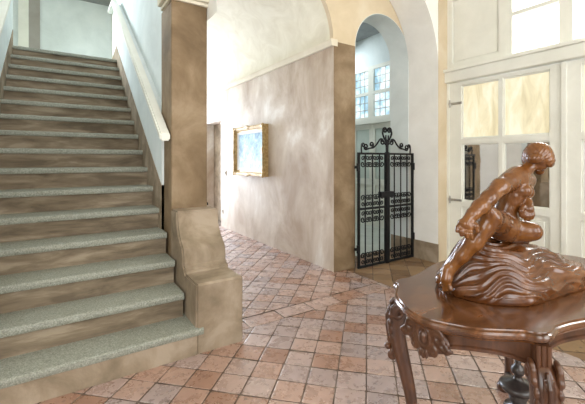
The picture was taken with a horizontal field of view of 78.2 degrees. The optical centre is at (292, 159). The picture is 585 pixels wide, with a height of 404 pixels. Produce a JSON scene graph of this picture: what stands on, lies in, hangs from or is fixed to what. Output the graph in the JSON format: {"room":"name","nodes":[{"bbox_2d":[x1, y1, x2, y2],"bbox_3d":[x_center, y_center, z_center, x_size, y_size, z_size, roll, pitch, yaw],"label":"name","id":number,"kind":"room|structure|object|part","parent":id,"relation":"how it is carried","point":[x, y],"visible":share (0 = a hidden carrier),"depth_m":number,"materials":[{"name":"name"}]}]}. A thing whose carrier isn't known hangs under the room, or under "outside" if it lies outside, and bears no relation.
{"room":"historic interior","nodes":[
{"label":"historic interior","id":0,"kind":"room"},
{"bbox_2d":[13,0,111,58],"bbox_3d":[-4.774,-2.452,7.751,4.700,1.980,0.201,0,0,-33],"label":"wall","id":1,"kind":"structure","parent":0,"point":[80,27],"depth_m":7.70,"materials":[{"name":"white paint"}]},
{"bbox_2d":[18,0,28,46],"bbox_3d":[-5.375,-2.442,7.196,0.165,2.000,0.071,0,0,-33],"label":"trim","id":2,"kind":"structure","parent":1,"relation":"attached to","point":[23,5],"depth_m":7.17,"materials":[{"name":"white paint"}]},
{"bbox_2d":[29,0,39,48],"bbox_3d":[-5.234,-2.442,7.301,0.186,2.000,0.049,0,0,-33],"label":"trim","id":3,"kind":"structure","parent":1,"relation":"attached to","point":[34,5],"depth_m":7.28,"materials":[{"name":"grey paint"}]},
{"bbox_2d":[81,0,110,5],"bbox_3d":[-3.811,-3.492,4.874,3.160,0.100,6.069,0,0,-33],"label":"ceiling","id":4,"kind":"structure","parent":0,"point":[101,2],"depth_m":7.82,"materials":[{"name":"grey paint"}]},
{"bbox_2d":[117,0,162,102],"bbox_3d":[-1.808,-1.092,4.452,0.250,4.700,3.170,0,0,-33],"label":"wall","id":5,"kind":"structure","parent":0,"point":[144,17],"depth_m":3.72,"materials":[{"name":"white paint"}]},
{"bbox_2d":[162,0,206,256],"bbox_3d":[-0.923,-0.007,3.059,0.294,2.530,0.331,0,0,-33],"label":"pier","id":6,"kind":"object","parent":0,"point":[184,25],"visible":0.51,"depth_m":2.91,"materials":[{"name":"brown paint"}]},
{"bbox_2d":[157,0,208,10],"bbox_3d":[-0.897,-1.335,3.019,0.384,0.135,0.325,0,0,-33],"label":"trim","id":7,"kind":"structure","parent":6,"relation":"attached to","point":[163,4],"depth_m":2.95,"materials":[{"name":"beige paint"}]},
{"bbox_2d":[214,124,220,220],"bbox_3d":[-1.400,0.203,7.390,0.070,2.110,1.200,0,0,-33],"label":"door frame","id":8,"kind":"structure","parent":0,"point":[217,128],"depth_m":7.61,"materials":[{"name":"beige paint"}]},
{"bbox_2d":[112,0,329,92],"bbox_3d":[-1.825,-2.397,6.377,1.870,2.090,6.330,0,0,-33],"label":"ceiling","id":9,"kind":"structure","parent":0,"point":[245,37],"depth_m":5.09,"materials":[{"name":"paint"}]},
{"bbox_2d":[207,46,333,271],"bbox_3d":[-1.148,-0.012,6.795,0.320,2.540,6.370,0,0,-33],"label":"wall","id":10,"kind":"structure","parent":0,"point":[290,210],"depth_m":4.83,"materials":[{"name":"paint"}]},
{"bbox_2d":[232,123,267,177],"bbox_3d":[-0.690,-0.142,5.704,0.108,0.808,1.088,0,0,-33],"label":"framed painting","id":11,"kind":"object","parent":10,"relation":"attached to","point":[250,143],"visible":1,"depth_m":5.66,"materials":[{"name":"brown wood"}]},
{"bbox_2d":[207,38,337,97],"bbox_3d":[-1.277,-1.319,6.704,0.095,0.075,6.382,0,0,-33],"label":"trim","id":12,"kind":"structure","parent":10,"relation":"attached to","point":[330,42],"depth_m":4.91,"materials":[{"name":"beige paint"}]},
{"bbox_2d":[36,220,584,403],"bbox_3d":[-0.578,1.331,3.805,7.400,0.153,12.200,0,0,-33],"label":"floor","id":13,"kind":"structure","parent":0,"point":[351,383],"depth_m":2.28,"materials":[{"name":"tile"}]},
{"bbox_2d":[0,0,241,403],"bbox_3d":[-2.113,-0.546,3.726,1.625,3.609,4.050,0,0,-33],"label":"staircase","id":14,"kind":"structure","parent":13,"relation":"on","point":[92,294],"depth_m":2.70,"materials":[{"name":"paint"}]},
{"bbox_3d":[-2.641,-0.211,3.112,0.068,2.939,3.600,0,0,-33],"label":"skirting","id":15,"kind":"part","parent":14,"relation":"part of","materials":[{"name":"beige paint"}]},
{"bbox_3d":[-1.942,-0.415,4.364,0.071,2.531,3.170,0,0,-33],"label":"skirting","id":16,"kind":"part","parent":14,"relation":"part of","materials":[{"name":"beige paint"}]},
{"bbox_2d":[334,42,354,271],"bbox_3d":[0.516,-0.037,4.254,0.317,2.590,0.307,0,0,-33],"label":"wall pier","id":17,"kind":"object","parent":13,"relation":"on","point":[344,54],"visible":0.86,"depth_m":4.12,"materials":[{"name":"brown paint"}]},
{"bbox_2d":[384,254,584,403],"bbox_3d":[0.941,0.878,1.502,1.293,0.760,0.700,0,0,-29],"label":"table","id":18,"kind":"object","parent":13,"relation":"on","point":[436,322],"visible":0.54,"depth_m":1.15,"materials":[{"name":"brown wood"}]},
{"bbox_3d":[0.453,0.897,1.488,0.126,0.723,0.071,0,0,7],"label":"leg","id":19,"kind":"part","parent":18,"relation":"part of","materials":[{"name":"brown wood"}]},
{"bbox_3d":[1.149,0.897,1.944,0.071,0.723,0.126,0,0,17],"label":"leg","id":20,"kind":"part","parent":18,"relation":"part of","materials":[{"name":"brown wood"}]},
{"bbox_2d":[435,142,584,306],"bbox_3d":[0.863,0.216,1.414,0.653,0.565,0.443,0,0,0],"label":"statuette","id":21,"kind":"object","parent":18,"relation":"on","point":[495,262],"visible":1,"depth_m":1.29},
{"bbox_3d":[0.733,0.897,1.061,0.071,0.723,0.126,0,0,17],"label":"leg","id":22,"kind":"part","parent":18,"relation":"part of","materials":[{"name":"brown wood"}]},
{"bbox_2d":[207,0,437,70],"bbox_3d":[0.690,-2.302,3.923,3.350,2.280,0.430,0,0,-33],"label":"ceiling","id":23,"kind":"structure","parent":0,"point":[418,19],"depth_m":4.45,"materials":[{"name":"white paint"}]},
{"bbox_2d":[321,0,403,45],"bbox_3d":[0.405,-2.387,4.179,3.745,2.110,0.310,0,0,-33],"label":"wall","id":24,"kind":"structure","parent":0,"point":[349,14],"depth_m":4.18,"materials":[{"name":"beige paint"}]},
{"bbox_2d":[355,14,407,63],"bbox_3d":[1.046,-1.570,4.602,0.952,0.476,0.308,0,0,-33],"label":"arch","id":25,"kind":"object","parent":24,"relation":"attached to","point":[390,31],"depth_m":4.76,"materials":[{"name":"white paint"}]},
{"bbox_2d":[356,22,378,41],"bbox_3d":[0.742,-2.412,6.354,2.400,0.100,2.981,0,0,-33],"label":"ceiling","id":26,"kind":"structure","parent":0,"point":[365,30],"depth_m":6.62,"materials":[{"name":"grey paint"}]},
{"bbox_2d":[355,33,389,70],"bbox_3d":[1.635,-2.612,6.926,0.280,1.660,1.041,0,0,-33],"label":"wall","id":27,"kind":"structure","parent":0,"point":[373,50],"depth_m":6.87,"materials":[{"name":"white paint"}]},
{"bbox_2d":[409,64,437,243],"bbox_3d":[1.826,-1.092,4.852,0.631,4.700,0.741,0,0,-33],"label":"wall","id":28,"kind":"structure","parent":0,"point":[423,82],"depth_m":4.52,"materials":[{"name":"white paint"}]},
{"bbox_2d":[354,127,414,268],"bbox_3d":[1.154,0.426,4.391,1.040,1.660,0.056,0,0,-33],"label":"iron gate","id":29,"kind":"object","parent":28,"relation":"attached to","point":[386,194],"visible":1,"depth_m":4.38,"materials":[{"name":"black metal"}]},
{"bbox_2d":[390,59,408,237],"bbox_3d":[1.445,-0.154,4.864,0.016,2.355,0.305,0,0,-33],"label":"trim","id":30,"kind":"structure","parent":28,"relation":"attached to","point":[399,71],"depth_m":4.85,"materials":[{"name":"white paint"}]},
{"bbox_2d":[391,234,438,262],"bbox_3d":[1.569,1.141,4.674,0.015,0.235,0.736,0,0,-33],"label":"baseboard","id":31,"kind":"structure","parent":28,"relation":"attached to","point":[427,251],"depth_m":4.56,"materials":[{"name":"beige paint"}]},
{"bbox_2d":[438,0,446,261],"bbox_3d":[1.948,-1.092,4.487,0.425,4.700,0.008,0,0,-33],"label":"trim","id":32,"kind":"structure","parent":28,"relation":"in","point":[442,4],"depth_m":4.41,"materials":[{"name":"beige paint"}]},
{"bbox_2d":[443,37,584,257],"bbox_3d":[2.609,0.077,3.405,0.164,2.362,2.542,0,0,-33],"label":"door","id":33,"kind":"structure","parent":28,"relation":"in","point":[498,107],"depth_m":3.71,"materials":[{"name":"white paint"}]},
{"bbox_3d":[2.631,0.158,3.419,0.073,2.200,2.540,0,0,-33],"label":"frame","id":34,"kind":"part","parent":33,"relation":"part of","materials":[{"name":"white paint"}]},
{"bbox_3d":[2.162,0.833,4.144,0.032,0.550,0.439,0,0,-33],"label":"panel","id":35,"kind":"part","parent":33,"relation":"part of","materials":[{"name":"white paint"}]},
{"bbox_3d":[2.170,-0.575,4.150,0.005,0.631,0.434,0,0,-33],"label":"pane","id":36,"kind":"part","parent":33,"relation":"part of","materials":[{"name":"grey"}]},
{"bbox_3d":[2.170,0.148,4.150,0.003,0.676,0.435,0,0,-33],"label":"pane","id":37,"kind":"part","parent":33,"relation":"part of","materials":[{"name":"clear glass"}]},
{"bbox_3d":[2.436,-0.575,3.743,0.005,0.631,0.446,0,0,-33],"label":"pane","id":38,"kind":"part","parent":33,"relation":"part of","materials":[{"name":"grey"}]},
{"bbox_3d":[2.436,0.148,3.743,0.004,0.676,0.445,0,0,-33],"label":"pane","id":39,"kind":"part","parent":33,"relation":"part of","materials":[{"name":"clear glass"}]},
{"bbox_3d":[2.428,0.833,3.738,0.033,0.550,0.450,0,0,-33],"label":"panel","id":40,"kind":"part","parent":33,"relation":"part of","materials":[{"name":"white paint"}]},
{"bbox_3d":[2.808,0.833,3.157,0.033,0.550,0.438,0,0,-33],"label":"panel","id":41,"kind":"part","parent":33,"relation":"part of","materials":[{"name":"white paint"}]},
{"bbox_3d":[2.816,-0.575,3.162,0.005,0.631,0.434,0,0,-33],"label":"pane","id":42,"kind":"part","parent":33,"relation":"part of","materials":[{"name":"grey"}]},
{"bbox_3d":[2.816,0.148,3.162,0.004,0.676,0.434,0,0,-33],"label":"pane","id":43,"kind":"part","parent":33,"relation":"part of","materials":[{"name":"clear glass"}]},
{"bbox_2d":[447,0,583,68],"bbox_3d":[2.636,-1.572,3.422,0.061,0.940,2.540,0,0,-33],"label":"window","id":44,"kind":"structure","parent":28,"relation":"in","point":[477,30],"depth_m":4.08,"materials":[{"name":"white paint"}]},
{"bbox_3d":[2.130,-1.572,4.187,0.051,0.940,0.706,0,0,-33],"label":"blind panel","id":45,"kind":"part","parent":44,"relation":"part of","materials":[{"name":"white paint"}]},
{"bbox_3d":[2.829,-1.572,3.128,0.061,0.940,1.835,0,0,-33],"label":"frame","id":46,"kind":"part","parent":44,"relation":"part of","materials":[{"name":"white paint"}]},
{"bbox_3d":[0.917,-1.092,8.022,0.280,4.700,1.579,0,0,-33],"label":"wall","id":47,"kind":"structure","parent":0,"visible":0},
{"bbox_2d":[355,61,389,125],"bbox_3d":[1.514,-1.237,6.846,0.110,1.090,1.080,0,0,-33],"label":"window","id":48,"kind":"structure","parent":47,"relation":"in","point":[372,83],"depth_m":6.80,"materials":[{"name":"glass"}]},
{"bbox_3d":[1.381,-1.507,7.082,0.006,0.410,0.381,0,0,-33],"label":"pane","id":49,"kind":"part","parent":48,"relation":"part of","materials":[{"name":"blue glass"}]},
{"bbox_3d":[1.381,-1.032,7.082,0.006,0.420,0.379,0,0,-33],"label":"pane","id":50,"kind":"part","parent":48,"relation":"part of","materials":[{"name":"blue glass"}]},
{"bbox_3d":[1.668,-1.507,6.643,0.007,0.410,0.389,0,0,-33],"label":"pane","id":51,"kind":"part","parent":48,"relation":"part of","materials":[{"name":"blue glass"}]},
{"bbox_3d":[1.668,-1.032,6.643,0.007,0.420,0.390,0,0,-33],"label":"pane","id":52,"kind":"part","parent":48,"relation":"part of","materials":[{"name":"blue glass"}]},
{"bbox_2d":[355,122,389,227],"bbox_3d":[1.534,0.283,6.860,0.041,1.950,1.040,0,0,-33],"label":"door","id":53,"kind":"structure","parent":47,"relation":"in","point":[367,133],"depth_m":6.89,"materials":[{"name":"white paint"}]},
{"bbox_3d":[1.391,0.768,7.083,0.014,0.580,0.371,0,0,-33],"label":"panel","id":54,"kind":"part","parent":53,"relation":"part of","materials":[{"name":"white paint"}]},
{"bbox_3d":[1.387,-0.117,7.080,0.004,0.950,0.370,0,0,-33],"label":"pane","id":55,"kind":"part","parent":53,"relation":"part of","materials":[{"name":"clear glass"}]},
{"bbox_3d":[1.679,0.768,6.644,0.015,0.580,0.381,0,0,-33],"label":"panel","id":56,"kind":"part","parent":53,"relation":"part of","materials":[{"name":"white paint"}]},
{"bbox_3d":[1.675,-0.117,6.641,0.005,0.950,0.380,0,0,-33],"label":"pane","id":57,"kind":"part","parent":53,"relation":"part of","materials":[{"name":"clear glass"}]}
]}

